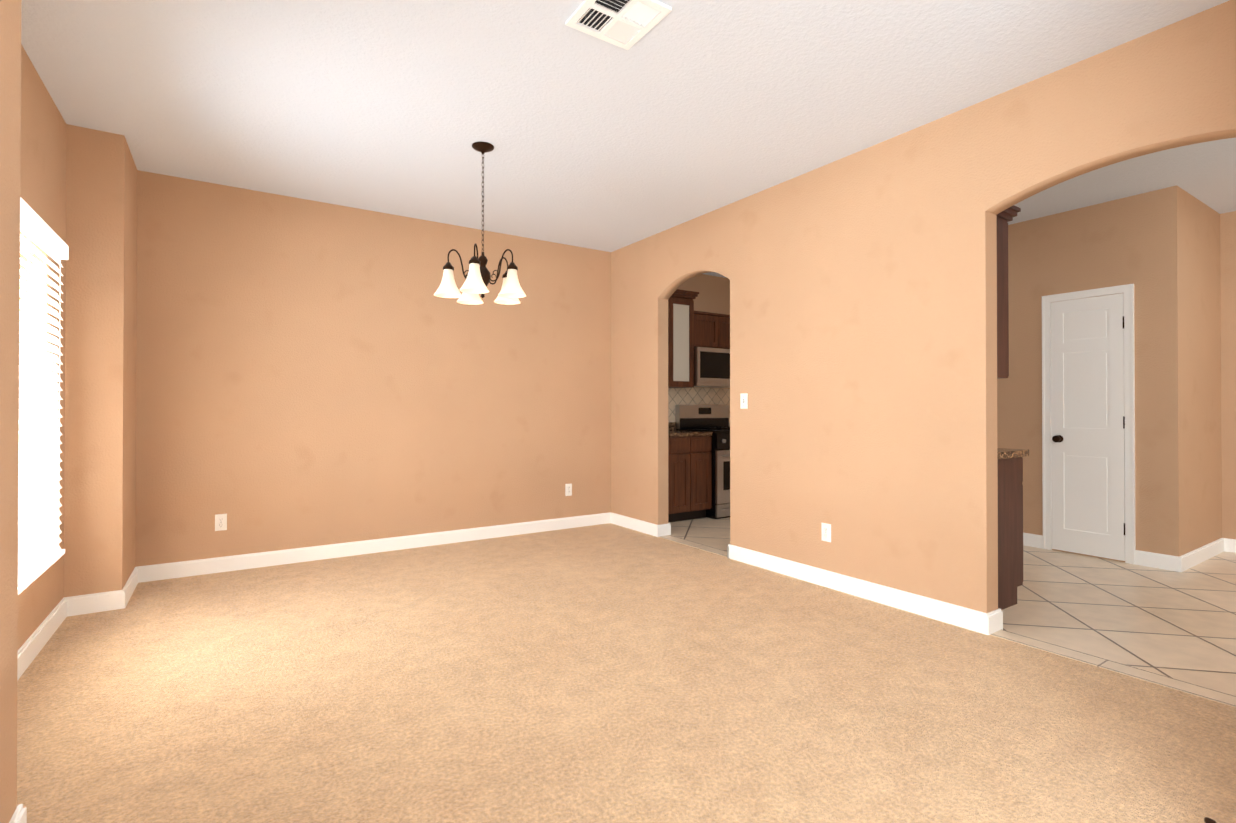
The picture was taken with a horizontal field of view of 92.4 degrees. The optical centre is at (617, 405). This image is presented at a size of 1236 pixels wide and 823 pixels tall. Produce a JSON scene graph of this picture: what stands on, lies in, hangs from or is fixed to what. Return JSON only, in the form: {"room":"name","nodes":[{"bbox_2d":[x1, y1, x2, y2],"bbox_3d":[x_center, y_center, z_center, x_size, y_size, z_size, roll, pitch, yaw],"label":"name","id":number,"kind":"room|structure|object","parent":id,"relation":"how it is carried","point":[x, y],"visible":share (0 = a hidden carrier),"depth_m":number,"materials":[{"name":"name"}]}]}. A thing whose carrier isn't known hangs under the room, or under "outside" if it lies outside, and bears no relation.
{"room":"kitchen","nodes":[
{"label":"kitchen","id":0,"kind":"room"},
{"bbox_2d":[0,0,21,822],"bbox_3d":[-0.135,-0.226,-1.160,0.595,2.740,6.125,0,0,-33],"label":"wall","id":1,"kind":"structure","parent":0,"point":[10,87],"depth_m":1.49,"materials":[{"name":"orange paint"}]},
{"bbox_2d":[9,804,26,822],"bbox_3d":[0.115,1.092,-0.992,0.016,0.105,6.141,0,0,-33],"label":"baseboard","id":2,"kind":"structure","parent":1,"relation":"attached to","point":[20,814],"depth_m":1.54,"materials":[{"name":"white wood"}]},
{"bbox_2d":[18,44,65,649],"bbox_3d":[-2.574,-0.205,2.263,0.300,2.740,2.275,0,0,-33],"label":"wall","id":3,"kind":"structure","parent":0,"point":[43,181],"depth_m":2.93,"materials":[{"name":"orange paint"}]},
{"bbox_2d":[18,197,68,594],"bbox_3d":[-2.440,-0.034,2.413,0.060,1.560,1.410,0,0,-33],"label":"window blinds","id":4,"kind":"object","parent":3,"relation":"attached to","point":[40,551],"visible":0.75,"depth_m":2.65,"materials":[{"name":"white plastic"}]},
{"bbox_2d":[17,596,72,680],"bbox_3d":[-2.442,1.113,2.341,0.016,0.105,2.275,0,0,-33],"label":"baseboard","id":5,"kind":"structure","parent":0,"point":[34,644],"depth_m":2.85,"materials":[{"name":"white wood"}]},
{"bbox_2d":[64,124,136,596],"bbox_3d":[-3.262,-0.198,3.531,0.550,2.740,0.600,0,0,-33],"label":"wall column","id":6,"kind":"structure","parent":0,"point":[100,382],"depth_m":3.38,"materials":[{"name":"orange paint"}]},
{"bbox_2d":[117,566,140,608],"bbox_3d":[-3.014,1.121,3.660,0.016,0.105,0.586,0,0,-33],"label":"baseboard","id":7,"kind":"structure","parent":6,"relation":"attached to","point":[124,595],"depth_m":3.57,"materials":[{"name":"white wood"}]},
{"bbox_2d":[135,170,610,566],"bbox_3d":[-1.897,-0.189,4.865,4.300,2.740,0.120,0,0,-33],"label":"wall","id":8,"kind":"structure","parent":0,"point":[310,373],"depth_m":4.64,"materials":[{"name":"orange paint"}]},
{"bbox_2d":[215,514,226,530],"bbox_3d":[-2.804,0.826,4.182,0.070,0.115,0.009,0,0,-33],"label":"outlet","id":9,"kind":"object","parent":8,"relation":"attached to","point":[220,522],"visible":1,"depth_m":4.18,"materials":[{"name":"white plastic"}]},
{"bbox_2d":[141,513,608,581],"bbox_3d":[-1.630,1.129,4.952,3.750,0.105,0.016,0,0,-33],"label":"baseboard","id":10,"kind":"structure","parent":8,"relation":"attached to","point":[155,572],"depth_m":4.64,"materials":[{"name":"white wood"}]},
{"bbox_2d":[565,484,571,495],"bbox_3d":[-0.476,0.816,5.720,0.070,0.115,0.009,0,0,-33],"label":"outlet","id":11,"kind":"object","parent":8,"relation":"attached to","point":[568,489],"visible":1,"depth_m":5.72,"materials":[{"name":"white plastic"}]},
{"bbox_2d":[17,523,1235,822],"bbox_3d":[0.612,1.187,1.061,4.300,0.060,9.220,0,0,-33],"label":"floor carpet","id":12,"kind":"object","parent":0,"point":[605,673],"visible":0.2,"depth_m":2.28,"materials":[{"name":"beige carpet"}]},
{"bbox_2d":[1204,817,1215,822],"bbox_3d":[1.596,1.108,1.546,0.028,0.028,0.092,0,0,-33],"label":"door stop","id":13,"kind":"object","parent":12,"relation":"on","point":[1208,820],"visible":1,"depth_m":1.57,"materials":[{"name":"brown"}]},
{"bbox_2d":[21,0,1235,277],"bbox_3d":[2.062,-1.626,2.168,7.920,0.100,9.440,0,0,-33],"label":"ceiling","id":14,"kind":"structure","parent":0,"point":[683,110],"depth_m":2.98,"materials":[{"name":"white paint"}]},
{"bbox_2d":[434,142,525,304],"bbox_3d":[-0.829,-1.107,3.595,0.546,0.920,0.532,0,0,-33],"label":"chandelier","id":15,"kind":"object","parent":14,"relation":"hanging from","point":[477,281],"visible":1,"depth_m":3.52,"materials":[{"name":"white glass"}]},
{"bbox_2d":[565,0,671,49],"bbox_3d":[-0.001,-1.567,2.386,0.310,0.014,0.310,0,0,-33],"label":"ceiling vent","id":16,"kind":"object","parent":14,"relation":"in","point":[626,24],"visible":1,"depth_m":2.40,"materials":[{"name":"white"}]},
{"bbox_2d":[678,274,729,387],"bbox_3d":[0.869,-0.177,6.956,2.380,2.740,0.120,0,0,-33],"label":"wall","id":17,"kind":"structure","parent":0,"point":[713,296],"depth_m":7.04,"materials":[{"name":"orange paint"}]},
{"bbox_2d":[668,289,698,387],"bbox_3d":[0.602,-0.712,6.475,0.430,1.035,0.371,0,0,-33],"label":"upper cabinet","id":18,"kind":"object","parent":17,"relation":"attached to","point":[680,338],"visible":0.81,"depth_m":6.36,"materials":[{"name":"brown wood"}]},
{"bbox_2d":[668,387,729,425],"bbox_3d":[0.854,0.043,6.868,2.256,0.500,0.007,0,0,-33],"label":"tile backsplash","id":19,"kind":"structure","parent":17,"relation":"attached to","point":[698,396],"depth_m":6.91,"materials":[{"name":"beige tile"}]},
{"bbox_2d":[694,311,729,348],"bbox_3d":[1.054,-0.838,6.806,0.760,0.390,0.318,0,0,-33],"label":"upper cabinet","id":20,"kind":"object","parent":17,"relation":"attached to","point":[711,330],"visible":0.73,"depth_m":6.63,"materials":[{"name":"brown wood"}]},
{"bbox_2d":[694,347,729,387],"bbox_3d":[1.081,-0.424,6.763,0.756,0.423,0.416,0,0,-33],"label":"microwave","id":21,"kind":"object","parent":20,"relation":"attached to","point":[711,367],"visible":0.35,"depth_m":6.53,"materials":[{"name":"silver metal"}]},
{"bbox_2d":[611,0,1235,612],"bbox_3d":[1.221,-0.194,4.157,0.120,2.740,5.180,0,0,-33],"label":"wall","id":22,"kind":"structure","parent":0,"point":[863,328],"depth_m":3.49,"materials":[{"name":"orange paint"}]},
{"bbox_2d":[609,512,664,536],"bbox_3d":[0.159,1.133,5.649,0.036,0.105,0.766,0,0,-33],"label":"baseboard","id":23,"kind":"structure","parent":22,"relation":"attached to","point":[652,529],"depth_m":5.58,"materials":[{"name":"white wood"}]},
{"bbox_2d":[740,393,747,408],"bbox_3d":[0.942,-0.032,4.451,0.019,0.115,0.070,0,0,-33],"label":"light switch","id":24,"kind":"object","parent":22,"relation":"attached to","point":[743,400],"visible":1,"depth_m":4.45,"materials":[{"name":"white plastic"}]},
{"bbox_2d":[821,523,830,541],"bbox_3d":[1.349,0.824,3.839,0.009,0.115,0.070,0,0,-33],"label":"outlet","id":25,"kind":"object","parent":22,"relation":"attached to","point":[826,531],"visible":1,"depth_m":3.83,"materials":[{"name":"white plastic"}]},
{"bbox_2d":[727,544,996,634],"bbox_3d":[1.379,1.122,3.804,0.036,0.105,1.882,0,0,-33],"label":"baseboard","id":26,"kind":"structure","parent":22,"relation":"attached to","point":[931,608],"depth_m":3.53,"materials":[{"name":"white wood"}]},
{"bbox_2d":[997,210,1012,378],"bbox_3d":[1.968,-0.630,3.544,0.439,0.945,0.490,0,0,-33],"label":"upper cabinet","id":27,"kind":"object","parent":22,"relation":"attached to","point":[1004,217],"depth_m":3.42,"materials":[{"name":"brown wood"}]},
{"bbox_2d":[659,517,1235,706],"bbox_3d":[3.855,1.200,3.336,3.620,0.063,9.440,0,0,-33],"label":"floor","id":28,"kind":"structure","parent":0,"point":[1181,626],"depth_m":3.32,"materials":[{"name":"beige tile"}]},
{"bbox_2d":[668,422,711,522],"bbox_3d":[0.454,0.689,6.218,0.870,1.000,0.623,0,0,-33],"label":"base cabinet","id":29,"kind":"object","parent":28,"relation":"on","point":[689,478],"visible":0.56,"depth_m":6.05,"materials":[{"name":"brown wood"}]},
{"bbox_2d":[675,405,729,518],"bbox_3d":[1.170,0.594,6.622,0.754,1.195,0.739,0,0,-33],"label":"gas range","id":30,"kind":"object","parent":28,"relation":"on","point":[714,419],"visible":0.42,"depth_m":6.25,"materials":[{"name":"silver metal"}]},
{"bbox_2d":[997,456,1026,609],"bbox_3d":[2.041,0.739,3.584,0.615,0.868,0.489,0,0,-33],"label":"base cabinet","id":31,"kind":"object","parent":28,"relation":"on","point":[1010,518],"depth_m":3.45,"materials":[{"name":"brown wood"}]},
{"bbox_2d":[997,448,1028,459],"bbox_3d":[1.776,0.287,3.997,0.626,0.040,1.515,0,0,-33],"label":"countertop","id":32,"kind":"structure","parent":31,"relation":"on","point":[1002,453],"depth_m":3.45,"materials":[{"name":"brown stone"}]},
{"bbox_2d":[997,191,1156,561],"bbox_3d":[2.900,-0.183,5.932,0.120,2.740,3.830,0,0,-33],"label":"wall","id":33,"kind":"structure","parent":0,"point":[1105,244],"depth_m":4.72,"materials":[{"name":"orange paint"}]},
{"bbox_2d":[1023,533,1042,548],"bbox_3d":[3.204,1.131,5.341,0.016,0.105,1.098,0,0,-33],"label":"baseboard","id":34,"kind":"structure","parent":33,"relation":"attached to","point":[1032,540],"depth_m":4.94,"materials":[{"name":"white wood"}]},
{"bbox_2d":[1042,284,1135,564],"bbox_3d":[3.641,0.139,4.621,0.086,2.080,0.590,0,0,-33],"label":"pantry door","id":35,"kind":"structure","parent":33,"relation":"in","point":[1088,417],"depth_m":4.62,"materials":[{"name":"white wood"}]},
{"bbox_2d":[1155,185,1221,556],"bbox_3d":[4.406,-0.191,4.560,1.120,2.740,0.120,0,0,-33],"label":"wall","id":36,"kind":"structure","parent":0,"point":[1188,379],"depth_m":4.32,"materials":[{"name":"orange paint"}]},
{"bbox_2d":[1176,538,1225,571],"bbox_3d":[4.429,1.126,4.485,1.116,0.105,0.016,0,0,-33],"label":"baseboard","id":37,"kind":"structure","parent":36,"relation":"attached to","point":[1186,561],"depth_m":4.42,"materials":[{"name":"white wood"}]},
{"bbox_2d":[1220,211,1235,538],"bbox_3d":[6.377,-0.203,2.704,0.120,2.740,5.390,0,0,-33],"label":"wall","id":38,"kind":"structure","parent":0,"point":[1228,316],"depth_m":4.78,"materials":[{"name":"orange paint"}]},
{"bbox_2d":[1226,538,1235,552],"bbox_3d":[6.353,1.114,2.608,0.016,0.105,5.270,0,0,-33],"label":"baseboard","id":39,"kind":"structure","parent":38,"relation":"attached to","point":[1230,543],"depth_m":4.76,"materials":[{"name":"white wood"}]}
]}

